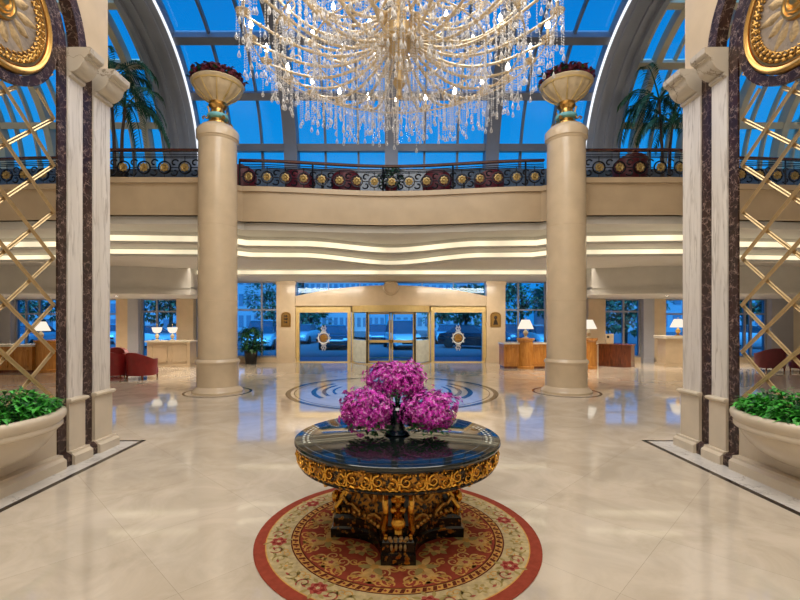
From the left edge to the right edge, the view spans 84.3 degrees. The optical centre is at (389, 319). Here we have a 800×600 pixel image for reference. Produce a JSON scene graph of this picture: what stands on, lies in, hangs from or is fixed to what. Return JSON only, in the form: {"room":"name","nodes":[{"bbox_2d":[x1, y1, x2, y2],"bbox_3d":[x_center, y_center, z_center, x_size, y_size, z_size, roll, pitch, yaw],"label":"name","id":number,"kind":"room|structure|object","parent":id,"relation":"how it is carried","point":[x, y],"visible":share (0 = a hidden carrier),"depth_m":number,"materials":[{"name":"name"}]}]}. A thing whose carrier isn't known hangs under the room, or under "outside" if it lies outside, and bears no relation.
{"room":"hotel lobby","nodes":[
{"label":"hotel lobby","id":0,"kind":"room"},
{"bbox_2d":[0,0,129,498],"bbox_3d":[-3.820,-3.200,4.202,0.415,9.900,4.005,0,0,0],"label":"pillar","id":1,"kind":"structure","parent":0,"point":[86,89],"depth_m":5.53,"materials":[{"name":"stone"}]},
{"bbox_2d":[0,0,52,74],"bbox_3d":[-3.908,-3.220,4.420,0.126,1.351,1.351,0,0,0],"label":"medallion","id":2,"kind":"object","parent":1,"relation":"attached to","point":[26,36],"visible":1,"depth_m":4.73,"materials":[{"name":"gold metal"}]},
{"bbox_2d":[0,73,55,407],"bbox_3d":[-3.932,-0.970,4.420,0.043,3.874,1.533,0,0,0],"label":"lattice screen","id":3,"kind":"object","parent":1,"relation":"attached to","point":[6,90],"visible":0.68,"depth_m":4.79,"materials":[{"name":"gold metal"}]},
{"bbox_2d":[0,386,66,468],"bbox_3d":[-3.660,1.079,4.420,0.464,0.802,1.360,0,0,0],"label":"planter","id":4,"kind":"object","parent":1,"relation":"attached to","point":[26,426],"visible":1,"depth_m":4.35,"materials":[{"name":"stone"}]},
{"bbox_2d":[0,428,57,468],"bbox_3d":[-3.701,1.315,4.420,0.383,0.330,1.201,0,0,0],"label":"basin","id":5,"kind":"object","parent":4,"relation":"in","point":[14,451],"depth_m":4.30,"materials":[{"name":"stone"}]},
{"bbox_2d":[0,266,197,298],"bbox_3d":[-11.637,-1.340,16.615,9.600,0.940,4.170,0,0,0],"label":"ceiling","id":6,"kind":"structure","parent":0,"point":[126,282],"depth_m":14.76,"materials":[{"name":"paint"}]},
{"bbox_2d":[196,274,545,281],"bbox_3d":[0.063,-1.685,17.175,33.000,0.190,3.050,0,0,0],"label":"ceiling","id":7,"kind":"structure","parent":0,"point":[241,277],"depth_m":16.54,"materials":[{"name":"paint"}]},
{"bbox_2d":[197,270,545,273],"bbox_3d":[0.063,-1.690,15.735,33.000,0.140,0.050,0,0,0],"label":"light","id":8,"kind":"object","parent":7,"relation":"attached to","point":[239,271],"visible":0.3,"depth_m":15.71,"materials":[{"name":"white plastic"}]},
{"bbox_2d":[295,281,486,305],"bbox_3d":[0.063,-1.124,18.360,7.860,1.088,0.480,0,0,0],"label":"wall","id":9,"kind":"structure","parent":0,"point":[390,293],"depth_m":18.20,"materials":[{"name":"beige paint"}]},
{"bbox_2d":[296,306,350,361],"bbox_3d":[-2.732,0.585,18.375,2.270,2.330,0.210,0,0,0],"label":"door","id":10,"kind":"structure","parent":9,"relation":"in","point":[299,309],"depth_m":18.28,"materials":[{"name":"gold metal"}]},
{"bbox_2d":[351,305,430,364],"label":"door","id":11,"kind":"structure","parent":9,"relation":"in","point":[360,348],"depth_m":17.45,"materials":[{"name":"gold metal"}]},
{"bbox_2d":[431,306,485,361],"bbox_3d":[2.858,0.585,18.375,2.270,2.330,0.210,0,0,0],"label":"door","id":12,"kind":"structure","parent":9,"relation":"in","point":[434,309],"depth_m":18.28,"materials":[{"name":"gold metal"}]},
{"bbox_2d":[0,361,799,599],"bbox_3d":[0.063,1.897,7.850,33.000,0.305,21.700,0,0,0],"label":"floor","id":13,"kind":"structure","parent":0,"point":[177,509],"depth_m":4.46,"materials":[{"name":"stone"}]},
{"bbox_2d":[0,299,19,343],"bbox_3d":[-15.987,0.080,18.340,0.960,3.340,0.520,0,0,0],"label":"column","id":14,"kind":"structure","parent":13,"relation":"on","point":[7,318],"depth_m":18.12,"materials":[{"name":"beige stone"}]},
{"bbox_2d":[0,339,55,372],"bbox_3d":[-12.538,1.215,15.005,2.880,1.070,0.890,0,0,0],"label":"reception desk","id":15,"kind":"object","parent":13,"relation":"on","point":[29,357],"visible":0.63,"depth_m":14.70,"materials":[{"name":"brown wood"}]},
{"bbox_2d":[110,353,125,378],"bbox_3d":[-8.285,1.350,13.201,0.880,0.800,0.838,0,0,-20],"label":"armchair","id":16,"kind":"object","parent":13,"relation":"on","point":[117,361],"visible":0.52,"depth_m":12.95,"materials":[{"name":"red fabric"}]},
{"bbox_2d":[116,299,126,348],"bbox_3d":[-10.977,0.080,18.340,0.540,3.340,0.520,0,0,0],"label":"column","id":17,"kind":"structure","parent":13,"relation":"on","point":[121,304],"depth_m":18.12,"materials":[{"name":"beige paint"}]},
{"bbox_2d":[127,299,140,353],"bbox_3d":[-10.517,0.080,18.340,0.500,3.340,0.520,0,0,0],"label":"column","id":18,"kind":"structure","parent":13,"relation":"on","point":[133,305],"depth_m":18.12,"materials":[{"name":"beige stone"}]},
{"bbox_2d":[125,353,158,379],"bbox_3d":[-7.388,1.350,13.201,0.880,0.800,0.838,0,0,15],"label":"armchair","id":19,"kind":"object","parent":13,"relation":"on","point":[137,364],"visible":1,"depth_m":12.85,"materials":[{"name":"red fabric"}]},
{"bbox_2d":[144,340,197,366],"bbox_3d":[-8.246,1.260,16.765,1.725,0.980,0.670,0,0,0],"label":"reception desk","id":20,"kind":"object","parent":13,"relation":"on","point":[169,353],"depth_m":16.50,"materials":[{"name":"beige wood"}]},
{"bbox_2d":[176,299,195,339],"bbox_3d":[-8.387,0.080,18.340,0.760,3.340,0.520,0,0,0],"label":"column","id":21,"kind":"structure","parent":13,"relation":"on","point":[185,308],"depth_m":18.12,"materials":[{"name":"beige paint"}]},
{"bbox_2d":[191,121,242,395],"bbox_3d":[-4.172,-1.480,10.750,1.180,6.460,1.180,0,0,0],"label":"column","id":22,"kind":"structure","parent":13,"relation":"on","point":[217,363],"depth_m":10.36,"materials":[{"name":"beige stone"}]},
{"bbox_2d":[187,61,247,126],"bbox_3d":[-4.190,-5.404,10.729,1.380,1.376,1.362,0,0,14],"label":"urn","id":23,"kind":"object","parent":22,"relation":"on","point":[221,88],"visible":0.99,"depth_m":10.45,"materials":[{"name":"beige stone"}]},
{"bbox_2d":[190,70,244,103],"bbox_3d":[-4.172,-5.491,10.750,1.240,0.490,1.240,0,0,0],"label":"bowl","id":24,"kind":"object","parent":23,"relation":"on","point":[218,86],"depth_m":10.42,"materials":[{"name":"beige stone"}]},
{"bbox_2d":[196,357,276,361],"bbox_3d":[-6.332,1.650,18.400,3.410,0.200,0.280,0,0,0],"label":"kerb","id":25,"kind":"object","parent":13,"relation":"on","point":[242,359],"visible":0.14,"depth_m":18.26,"materials":[{"name":"beige stone"}]},
{"bbox_2d":[196,282,276,356],"bbox_3d":[-6.332,-0.030,18.400,3.410,3.160,0.120,0,0,0],"label":"window","id":26,"kind":"structure","parent":25,"relation":"on","point":[261,309],"depth_m":18.35,"materials":[{"name":"clear glass"}]},
{"bbox_2d":[238,327,268,363],"bbox_3d":[-5.510,1.009,17.596,1.491,1.482,1.465,0,0,0],"label":"potted plant","id":27,"kind":"object","parent":13,"relation":"on","point":[251,353],"visible":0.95,"depth_m":17.38,"materials":[{"name":"green plant"}]},
{"bbox_2d":[276,281,297,362],"bbox_3d":[-4.247,0.080,18.340,0.820,3.340,0.520,0,0,0],"label":"column","id":28,"kind":"structure","parent":13,"relation":"on","point":[287,291],"depth_m":18.12,"materials":[{"name":"beige stone"}]},
{"bbox_2d":[253,488,542,599],"bbox_3d":[0.063,1.742,3.650,2.271,0.016,2.271,0,0,-6],"label":"rug","id":29,"kind":"object","parent":13,"relation":"on","point":[498,556],"visible":0.72,"depth_m":3.19,"materials":[{"name":"red carpet"}]},
{"bbox_2d":[294,415,500,565],"bbox_3d":[0.063,1.338,3.650,1.663,0.791,1.663,0,0,13],"label":"round table","id":30,"kind":"object","parent":29,"relation":"on","point":[396,495],"visible":0.88,"depth_m":3.22,"materials":[{"name":"gold metal"}]},
{"bbox_2d":[338,357,463,437],"bbox_3d":[0.090,0.626,3.666,1.013,0.631,0.674,0,0,0],"label":"flower arrangement","id":31,"kind":"object","parent":30,"relation":"on","point":[392,417],"visible":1,"depth_m":3.52,"materials":[{"name":"purple plant"}]},
{"bbox_2d":[484,281,505,362],"bbox_3d":[4.373,0.080,18.340,0.820,3.340,0.520,0,0,0],"label":"column","id":32,"kind":"structure","parent":13,"relation":"on","point":[494,291],"depth_m":18.12,"materials":[{"name":"beige stone"}]},
{"bbox_2d":[498,338,597,368],"bbox_3d":[5.796,1.200,16.140,3.408,1.100,1.020,0,0,0],"label":"reception desk","id":33,"kind":"object","parent":13,"relation":"on","point":[525,353],"visible":0.7,"depth_m":15.87,"materials":[{"name":"brown wood"}]},
{"bbox_2d":[540,121,592,395],"bbox_3d":[4.298,-1.480,10.750,1.180,6.460,1.180,0,0,0],"label":"column","id":34,"kind":"structure","parent":13,"relation":"on","point":[566,363],"depth_m":10.36,"materials":[{"name":"beige stone"}]},
{"bbox_2d":[537,61,595,126],"bbox_3d":[4.280,-5.404,10.729,1.380,1.376,1.362,0,0,14],"label":"urn","id":35,"kind":"object","parent":34,"relation":"on","point":[569,85],"visible":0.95,"depth_m":10.46,"materials":[{"name":"beige stone"}]},
{"bbox_2d":[539,70,593,103],"bbox_3d":[4.298,-5.491,10.750,1.240,0.490,1.240,0,0,0],"label":"bowl","id":36,"kind":"object","parent":35,"relation":"on","point":[571,85],"depth_m":10.42,"materials":[{"name":"beige stone"}]},
{"bbox_2d":[587,299,605,362],"bbox_3d":[8.513,0.080,18.340,0.760,3.340,0.520,0,0,0],"label":"column","id":37,"kind":"structure","parent":13,"relation":"on","point":[596,308],"depth_m":18.12,"materials":[{"name":"beige paint"}]},
{"bbox_2d":[597,343,635,367],"bbox_3d":[8.636,1.330,16.810,1.169,0.840,0.750,0,0,39],"label":"writing desk","id":38,"kind":"object","parent":13,"relation":"on","point":[615,354],"visible":0.98,"depth_m":16.53,"materials":[{"name":"red wood"}]},
{"bbox_2d":[635,357,641,361],"bbox_3d":[9.643,1.650,18.400,1.560,0.200,0.280,0,0,0],"label":"kerb","id":39,"kind":"object","parent":13,"relation":"on","point":[637,359],"visible":0.29,"depth_m":18.26,"materials":[{"name":"beige stone"}]},
{"bbox_2d":[606,299,640,356],"bbox_3d":[9.643,0.330,18.400,1.560,2.440,0.120,0,0,0],"label":"window","id":40,"kind":"structure","parent":39,"relation":"on","point":[622,311],"depth_m":18.35,"materials":[{"name":"clear glass"}]},
{"bbox_2d":[641,299,655,362],"bbox_3d":[10.643,0.080,18.340,0.500,3.340,0.520,0,0,0],"label":"column","id":41,"kind":"structure","parent":13,"relation":"on","point":[647,305],"depth_m":18.12,"materials":[{"name":"beige stone"}]},
{"bbox_2d":[654,299,665,361],"bbox_3d":[11.103,0.080,18.340,0.540,3.340,0.520,0,0,0],"label":"column","id":42,"kind":"structure","parent":13,"relation":"on","point":[659,304],"depth_m":18.12,"materials":[{"name":"beige paint"}]},
{"bbox_2d":[653,335,682,366],"bbox_3d":[10.717,1.170,16.750,1.048,1.160,0.660,0,0,0],"label":"console","id":43,"kind":"object","parent":13,"relation":"on","point":[670,347],"visible":0.77,"depth_m":16.50},
{"bbox_2d":[740,357,753,361],"bbox_3d":[13.503,1.650,18.400,4.320,0.200,0.280,0,0,0],"label":"kerb","id":44,"kind":"object","parent":13,"relation":"on","point":[742,359],"depth_m":18.26,"materials":[{"name":"beige stone"}]},
{"bbox_2d":[666,299,766,356],"bbox_3d":[13.503,0.330,18.400,4.320,2.440,0.120,0,0,0],"label":"window","id":45,"kind":"structure","parent":44,"relation":"on","point":[743,313],"depth_m":18.35,"materials":[{"name":"clear glass"}]},
{"bbox_2d":[754,348,786,371],"bbox_3d":[13.089,1.350,15.201,0.880,0.800,0.838,0,0,10],"label":"armchair","id":46,"kind":"object","parent":13,"relation":"on","point":[770,358],"visible":0.84,"depth_m":14.89,"materials":[{"name":"red fabric"}]},
{"bbox_2d":[762,299,792,356],"bbox_3d":[16.113,0.080,18.340,0.960,3.340,0.520,0,0,0],"label":"column","id":47,"kind":"structure","parent":13,"relation":"on","point":[782,328],"depth_m":18.12,"materials":[{"name":"beige stone"}]},
{"bbox_2d":[0,177,799,225],"bbox_3d":[0.063,-3.040,14.760,33.000,0.920,7.880,0,0,0],"label":"fascia","id":48,"kind":"structure","parent":0,"point":[129,196],"depth_m":11.56,"materials":[{"name":"paint"}]},
{"bbox_2d":[0,148,197,184],"bbox_3d":[-10.351,-3.882,11.563,12.116,0.765,0.465,0,0,6],"label":"railing","id":49,"kind":"object","parent":48,"relation":"on","point":[122,166],"visible":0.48,"depth_m":11.00,"materials":[{"name":"black metal"}]},
{"bbox_2d":[55,46,169,176],"bbox_3d":[-7.197,-5.199,11.688,2.544,3.399,2.295,0,0,-21],"label":"palm tree","id":50,"kind":"object","parent":48,"relation":"on","point":[122,102],"visible":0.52,"depth_m":11.81,"materials":[{"name":"green plant"}]},
{"bbox_2d":[285,170,314,187],"bbox_3d":[-2.629,-3.900,13.001,0.880,0.800,0.838,0,0,10],"label":"armchair","id":51,"kind":"object","parent":48,"relation":"on","point":[296,174],"visible":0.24,"depth_m":12.63,"materials":[{"name":"red fabric"}]},
{"bbox_2d":[331,169,360,189],"bbox_3d":[-1.277,-3.900,13.001,0.880,0.800,0.838,0,0,-10],"label":"armchair","id":52,"kind":"object","parent":48,"relation":"on","point":[352,187],"visible":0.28,"depth_m":12.64,"materials":[{"name":"red leather"}]},
{"bbox_2d":[239,159,544,190],"bbox_3d":[0.061,-3.882,11.938,8.106,0.765,0.575,0,0,0],"label":"railing","id":53,"kind":"object","parent":48,"relation":"on","point":[248,176],"visible":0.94,"depth_m":11.92,"materials":[{"name":"black metal"}]},
{"bbox_2d":[422,169,451,189],"bbox_3d":[1.400,-3.900,13.001,0.880,0.800,0.838,0,0,10],"label":"armchair","id":54,"kind":"object","parent":48,"relation":"on","point":[439,187],"visible":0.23,"depth_m":12.63,"materials":[{"name":"red leather"}]},
{"bbox_2d":[474,169,503,187],"bbox_3d":[2.929,-3.900,13.001,0.880,0.800,0.838,0,0,-10],"label":"armchair","id":55,"kind":"object","parent":48,"relation":"on","point":[493,170],"visible":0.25,"depth_m":12.62,"materials":[{"name":"red fabric"}]},
{"bbox_2d":[612,152,648,176],"bbox_3d":[6.396,-3.900,11.751,0.880,0.800,0.838,0,0,10],"label":"armchair","id":56,"kind":"object","parent":48,"relation":"on","point":[624,160],"visible":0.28,"depth_m":11.40,"materials":[{"name":"red leather"}]},
{"bbox_2d":[616,62,684,176],"bbox_3d":[7.846,-5.195,12.513,2.597,3.389,2.419,0,0,0],"label":"palm tree","id":57,"kind":"object","parent":48,"relation":"on","point":[636,109],"visible":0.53,"depth_m":12.57,"materials":[{"name":"green plant"}]},
{"bbox_2d":[586,148,799,184],"bbox_3d":[10.473,-3.882,11.563,12.116,0.765,0.465,0,0,-6],"label":"railing","id":58,"kind":"object","parent":48,"relation":"on","point":[778,174],"visible":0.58,"depth_m":11.00,"materials":[{"name":"black metal"}]},
{"bbox_2d":[0,216,799,243],"bbox_3d":[0.063,-2.485,14.850,33.000,0.190,7.700,0,0,0],"label":"ceiling","id":59,"kind":"structure","parent":0,"point":[784,230],"depth_m":11.80,"materials":[{"name":"paint"}]},
{"bbox_2d":[0,248,799,269],"bbox_3d":[0.063,-1.910,15.525,33.000,0.260,6.350,0,0,0],"label":"ceiling","id":60,"kind":"structure","parent":0,"point":[139,260],"depth_m":13.68,"materials":[{"name":"paint"}]},
{"bbox_2d":[110,249,197,253],"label":"light","id":61,"kind":"object","parent":60,"relation":"attached to","point":[112,251],"depth_m":12.46,"materials":[{"name":"white plastic"}]},
{"bbox_2d":[238,251,545,264],"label":"light","id":62,"kind":"object","parent":60,"relation":"attached to","point":[448,257],"depth_m":13.22,"materials":[{"name":"white plastic"}]},
{"bbox_2d":[587,249,682,253],"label":"light","id":63,"kind":"object","parent":60,"relation":"attached to","point":[626,251],"depth_m":12.45,"materials":[{"name":"white plastic"}]},
{"bbox_2d":[0,231,799,259],"bbox_3d":[0.063,-2.215,15.225,33.000,0.350,6.950,0,0,0],"label":"ceiling","id":64,"kind":"structure","parent":0,"point":[113,244],"depth_m":12.77,"materials":[{"name":"paint"}]},
{"bbox_2d":[110,235,197,241],"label":"light","id":65,"kind":"object","parent":64,"relation":"attached to","point":[112,237],"depth_m":11.90,"materials":[{"name":"white plastic"}]},
{"bbox_2d":[238,239,545,252],"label":"light","id":66,"kind":"object","parent":64,"relation":"attached to","point":[400,249],"depth_m":12.75,"materials":[{"name":"white plastic"}]},
{"bbox_2d":[587,235,682,241],"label":"light","id":67,"kind":"object","parent":64,"relation":"attached to","point":[635,237],"depth_m":11.89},
{"bbox_2d":[0,169,799,190],"bbox_3d":[0.063,-4.090,14.010,33.000,1.219,0.580,0,0,0],"label":"wall","id":68,"kind":"structure","parent":0,"point":[138,174],"depth_m":13.72,"materials":[{"name":"stone"}]},
{"bbox_2d":[0,0,165,168],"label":"window","id":69,"kind":"structure","parent":68,"relation":"in","point":[114,34],"depth_m":13.47,"materials":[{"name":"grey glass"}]},
{"bbox_2d":[113,0,199,169],"bbox_3d":[-6.362,-6.594,11.762,0.990,3.912,4.665,0,0,0],"label":"rib","id":70,"kind":"object","parent":68,"relation":"attached to","point":[150,27],"visible":0.83,"depth_m":12.56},
{"bbox_2d":[160,0,283,168],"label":"window","id":71,"kind":"structure","parent":68,"relation":"in","point":[207,36],"depth_m":12.11,"materials":[{"name":"grey metal"}]},
{"bbox_2d":[259,0,299,169],"bbox_3d":[-3.037,-6.595,11.762,0.400,3.910,4.665,0,0,0],"label":"beam","id":72,"kind":"structure","parent":68,"relation":"attached to","point":[290,129],"depth_m":13.07,"materials":[{"name":"metal"}]},
{"bbox_2d":[285,4,384,168],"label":"window","id":73,"kind":"structure","parent":68,"relation":"in","point":[325,148],"depth_m":13.57,"materials":[{"name":"grey metal"}]},
{"bbox_2d":[384,0,397,169],"bbox_3d":[0.063,-6.595,11.762,0.400,3.910,4.665,0,0,0],"label":"beam","id":74,"kind":"structure","parent":68,"relation":"attached to","point":[391,156],"depth_m":13.39,"materials":[{"name":"metal"}]},
{"bbox_2d":[398,0,498,168],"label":"window","id":75,"kind":"structure","parent":68,"relation":"in","point":[423,148],"depth_m":13.63,"materials":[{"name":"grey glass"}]},
{"bbox_2d":[482,0,521,168],"bbox_3d":[3.163,-6.595,11.762,0.400,3.910,4.665,0,0,0],"label":"beam","id":76,"kind":"structure","parent":68,"relation":"attached to","point":[492,140],"depth_m":13.12,"materials":[{"name":"metal"}]},
{"bbox_2d":[499,0,622,168],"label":"window","id":77,"kind":"structure","parent":68,"relation":"in","point":[571,37],"depth_m":12.13,"materials":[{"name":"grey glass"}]},
{"bbox_2d":[583,0,670,169],"bbox_3d":[6.488,-6.594,11.762,0.990,3.912,4.665,0,0,0],"label":"rib","id":78,"kind":"object","parent":68,"relation":"attached to","point":[633,26],"visible":0.88,"depth_m":12.56,"materials":[{"name":"grey paint"}]},
{"bbox_2d":[617,0,799,168],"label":"window","id":79,"kind":"structure","parent":68,"relation":"in","point":[784,123],"depth_m":13.22,"materials":[{"name":"grey metal"}]},
{"bbox_2d":[587,266,799,298],"bbox_3d":[11.763,-1.340,16.615,9.600,0.940,4.170,0,0,0],"label":"ceiling","id":80,"kind":"structure","parent":0,"point":[647,282],"depth_m":14.71,"materials":[{"name":"paint"}]},
{"bbox_2d":[663,0,799,499],"bbox_3d":[4.016,-3.200,4.202,0.415,9.900,4.005,0,0,0],"label":"pillar","id":81,"kind":"structure","parent":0,"point":[707,90],"depth_m":5.54,"materials":[{"name":"stone"}]},
{"bbox_2d":[729,386,799,468],"bbox_3d":[3.853,1.071,4.420,0.470,0.818,1.360,0,0,0],"label":"planter","id":82,"kind":"object","parent":81,"relation":"attached to","point":[767,426],"visible":1,"depth_m":4.35,"materials":[{"name":"stone"}]},
{"bbox_2d":[740,74,799,409],"bbox_3d":[4.128,-0.970,4.420,0.043,3.874,1.533,0,0,0],"label":"lattice screen","id":83,"kind":"object","parent":81,"relation":"attached to","point":[791,90],"visible":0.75,"depth_m":4.79,"materials":[{"name":"gold metal"}]},
{"bbox_2d":[743,0,799,74],"bbox_3d":[4.104,-3.220,4.420,0.126,1.351,1.351,0,0,0],"label":"medallion","id":84,"kind":"object","parent":81,"relation":"attached to","point":[771,35],"visible":1,"depth_m":4.72,"materials":[{"name":"gold metal"}]},
{"bbox_2d":[782,119,799,353],"bbox_3d":[16.713,-3.200,7.850,0.300,9.900,21.700,0,0,0],"label":"wall","id":85,"kind":"structure","parent":0,"point":[796,315],"depth_m":18.03,"materials":[{"name":"paint"}]},
{"bbox_3d":[0.063,-8.300,3.200,33.000,0.300,12.400,0,0,0],"label":"ceiling","id":86,"kind":"structure","parent":0,"visible":0},
{"bbox_2d":[235,0,565,152],"bbox_3d":[0.083,-4.907,3.754,2.621,6.486,2.620,0,0,22],"label":"chandelier","id":87,"kind":"object","parent":86,"relation":"hanging from","point":[398,38],"visible":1,"depth_m":3.73,"materials":[{"name":"clear glass"}]},
{"bbox_3d":[6.458,1.650,18.400,3.410,0.200,0.280,0,0,0],"label":"kerb","id":88,"kind":"object","parent":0,"visible":0},
{"bbox_2d":[505,282,545,341],"bbox_3d":[6.458,-0.030,18.400,3.410,3.160,0.120,0,0,0],"label":"window","id":89,"kind":"structure","parent":88,"relation":"on","point":[517,309],"depth_m":18.35,"materials":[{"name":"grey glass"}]},
{"bbox_3d":[-9.517,1.650,18.400,1.560,0.200,0.280,0,0,0],"label":"kerb","id":90,"kind":"object","parent":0,"visible":0},
{"bbox_2d":[141,299,175,355],"bbox_3d":[-9.517,0.330,18.400,1.560,2.440,0.120,0,0,0],"label":"window","id":91,"kind":"structure","parent":90,"relation":"on","point":[143,311],"depth_m":18.35,"materials":[{"name":"grey metal"}]},
{"bbox_3d":[-13.377,1.650,18.400,4.320,0.200,0.280,0,0,0],"label":"kerb","id":92,"kind":"object","parent":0,"visible":0},
{"bbox_2d":[15,299,115,343],"bbox_3d":[-13.377,0.330,18.400,4.320,2.440,0.120,0,0,0],"label":"window","id":93,"kind":"structure","parent":92,"relation":"on","point":[26,313],"depth_m":18.35,"materials":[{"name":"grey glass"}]},
{"label":"outside","id":94,"kind":"structure","parent":0,"visible":0},
{"bbox_2d":[110,329,761,356],"bbox_3d":[0.063,1.910,64.350,140.000,0.280,91.300,0,0,0],"label":"ground","id":95,"kind":"structure","parent":94,"point":[375,349],"depth_m":26.52,"materials":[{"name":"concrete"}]},
{"bbox_2d":[20,300,55,322],"bbox_3d":[-32.269,-1.535,39.987,5.678,6.621,5.701,0,0,37],"label":"tree","id":96,"kind":"object","parent":95,"relation":"on","point":[22,302],"visible":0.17,"depth_m":39.97,"materials":[{"name":"green plant"}]},
{"bbox_2d":[20,325,55,343],"bbox_3d":[-22.626,1.034,27.780,1.900,1.472,4.280,0,0,-10],"label":"car","id":97,"kind":"object","parent":95,"relation":"on","point":[48,335],"visible":0.11,"depth_m":27.56,"materials":[{"name":"paint"}]},
{"bbox_2d":[20,300,175,330],"bbox_3d":[-43.960,-1.940,72.000,31.958,7.420,12.600,0,0,0],"label":"building","id":98,"kind":"structure","parent":95,"relation":"on","point":[112,302],"depth_m":66.00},
{"bbox_2d":[114,325,175,346],"bbox_3d":[-15.055,1.034,27.693,4.280,1.472,1.900,0,0,20],"label":"car","id":99,"kind":"object","parent":95,"relation":"on","point":[164,334],"visible":0.15,"depth_m":26.84,"materials":[{"name":"paint"}]},
{"bbox_2d":[145,300,175,326],"bbox_3d":[-16.049,-0.922,32.078,6.003,5.398,4.863,0,0,0],"label":"tree","id":100,"kind":"object","parent":95,"relation":"on","point":[167,307],"visible":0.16,"depth_m":31.88,"materials":[{"name":"green plant"}]},
{"bbox_2d":[242,283,275,321],"bbox_3d":[-13.204,-1.359,47.847,5.156,6.269,5.949,0,0,0],"label":"tree","id":101,"kind":"object","parent":95,"relation":"on","point":[267,294],"visible":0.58,"depth_m":47.16,"materials":[{"name":"green plant"}]},
{"bbox_2d":[242,320,275,349],"bbox_3d":[-7.952,0.874,27.580,1.900,1.792,4.280,0,0,-8],"label":"car","id":102,"kind":"object","parent":95,"relation":"on","point":[269,326],"visible":0.37,"depth_m":26.92,"materials":[{"name":"paint"}]},
{"bbox_2d":[237,283,303,332],"bbox_3d":[-19.203,-2.940,68.000,11.120,9.420,12.600,0,0,0],"label":"building","id":103,"kind":"structure","parent":95,"relation":"on","point":[244,317],"depth_m":62.00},
{"bbox_2d":[274,283,333,331],"bbox_3d":[-7.734,-0.848,42.042,5.334,5.252,5.930,0,0,19],"label":"tree","id":104,"kind":"object","parent":95,"relation":"on","point":[312,316],"visible":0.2,"depth_m":41.64,"materials":[{"name":"green plant"}]},
{"bbox_2d":[300,324,319,343],"bbox_3d":[-6.648,1.034,33.980,1.900,1.472,4.280,0,0,5],"label":"car","id":105,"kind":"object","parent":95,"relation":"on","point":[308,332],"visible":0.45,"depth_m":33.26,"materials":[{"name":"paint"}]},
{"bbox_2d":[319,325,346,349],"bbox_3d":[-3.395,1.034,27.680,1.900,1.472,4.280,0,0,-6],"label":"car","id":106,"kind":"object","parent":95,"relation":"on","point":[338,333],"visible":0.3,"depth_m":26.08,"materials":[{"name":"paint"}]},
{"bbox_2d":[304,283,385,330],"bbox_3d":[-7.111,-2.440,76.000,13.428,8.420,12.600,0,0,0],"label":"building","id":107,"kind":"structure","parent":95,"relation":"on","point":[338,318],"depth_m":70.00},
{"bbox_2d":[365,324,386,339],"bbox_3d":[-0.877,1.034,33.980,1.900,1.472,4.280,0,0,0],"label":"car","id":108,"kind":"object","parent":95,"relation":"on","point":[376,331],"visible":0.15,"depth_m":32.80,"materials":[{"name":"paint"}]},
{"bbox_2d":[383,320,422,349],"bbox_3d":[0.790,0.874,27.780,1.900,1.792,4.280,0,0,-10],"label":"car","id":109,"kind":"object","parent":95,"relation":"on","point":[402,329],"visible":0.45,"depth_m":26.99,"materials":[{"name":"paint"}]},
{"bbox_2d":[394,283,479,329],"bbox_3d":[8.162,-2.540,81.000,15.023,8.620,12.600,0,0,0],"label":"building","id":110,"kind":"structure","parent":95,"relation":"on","point":[419,324],"depth_m":75.01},
{"bbox_2d":[445,284,482,324],"bbox_3d":[6.489,-0.653,37.981,3.795,4.861,4.588,0,0,0],"label":"tree","id":111,"kind":"object","parent":95,"relation":"on","point":[461,318],"visible":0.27,"depth_m":37.59,"materials":[{"name":"green plant"}]},
{"bbox_2d":[438,325,510,347],"bbox_3d":[5.300,1.034,27.790,4.280,1.472,1.900,0,0,30],"label":"car","id":112,"kind":"object","parent":95,"relation":"on","point":[472,333],"visible":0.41,"depth_m":27.27,"materials":[{"name":"paint"}]},
{"bbox_2d":[506,283,543,323],"bbox_3d":[10.769,-1.584,36.732,5.772,6.719,6.188,0,0,0],"label":"tree","id":113,"kind":"object","parent":95,"relation":"on","point":[524,304],"visible":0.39,"depth_m":36.41,"materials":[{"name":"green plant"}]},
{"bbox_2d":[527,325,543,341],"bbox_3d":[9.777,1.034,27.680,1.900,1.472,4.280,0,0,6],"label":"car","id":114,"kind":"object","parent":95,"relation":"on","point":[537,332],"visible":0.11,"depth_m":27.05,"materials":[{"name":"paint"}]},
{"bbox_2d":[530,283,543,318],"bbox_3d":[11.245,-0.648,29.503,4.379,4.850,4.463,0,0,0],"label":"tree","id":115,"kind":"object","parent":95,"relation":"on","point":[541,306],"visible":0.16,"depth_m":29.12,"materials":[{"name":"green plant"}]},
{"bbox_2d":[606,300,675,343],"bbox_3d":[16.565,-0.560,30.964,5.218,4.675,5.202,0,0,0],"label":"tree","id":116,"kind":"object","parent":95,"relation":"on","point":[613,328],"visible":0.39,"depth_m":30.25,"materials":[{"name":"green plant"}]},
{"bbox_2d":[532,290,761,331],"bbox_3d":[41.900,-1.690,72.000,33.451,6.920,12.600,0,0,0],"label":"building","id":117,"kind":"structure","parent":95,"relation":"on","point":[677,308],"depth_m":66.00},
{"bbox_2d":[740,325,761,345],"bbox_3d":[22.964,1.034,27.683,1.900,1.472,4.280,0,0,-30],"label":"car","id":118,"kind":"object","parent":95,"relation":"on","point":[755,328],"visible":0.03,"depth_m":27.17,"materials":[{"name":"paint"}]},
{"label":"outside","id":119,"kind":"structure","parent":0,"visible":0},
{"bbox_2d":[300,357,481,360],"bbox_3d":[0.063,1.760,19.850,60.000,0.020,2.300,0,0,0],"label":"path","id":120,"kind":"structure","parent":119,"point":[301,358],"depth_m":19.58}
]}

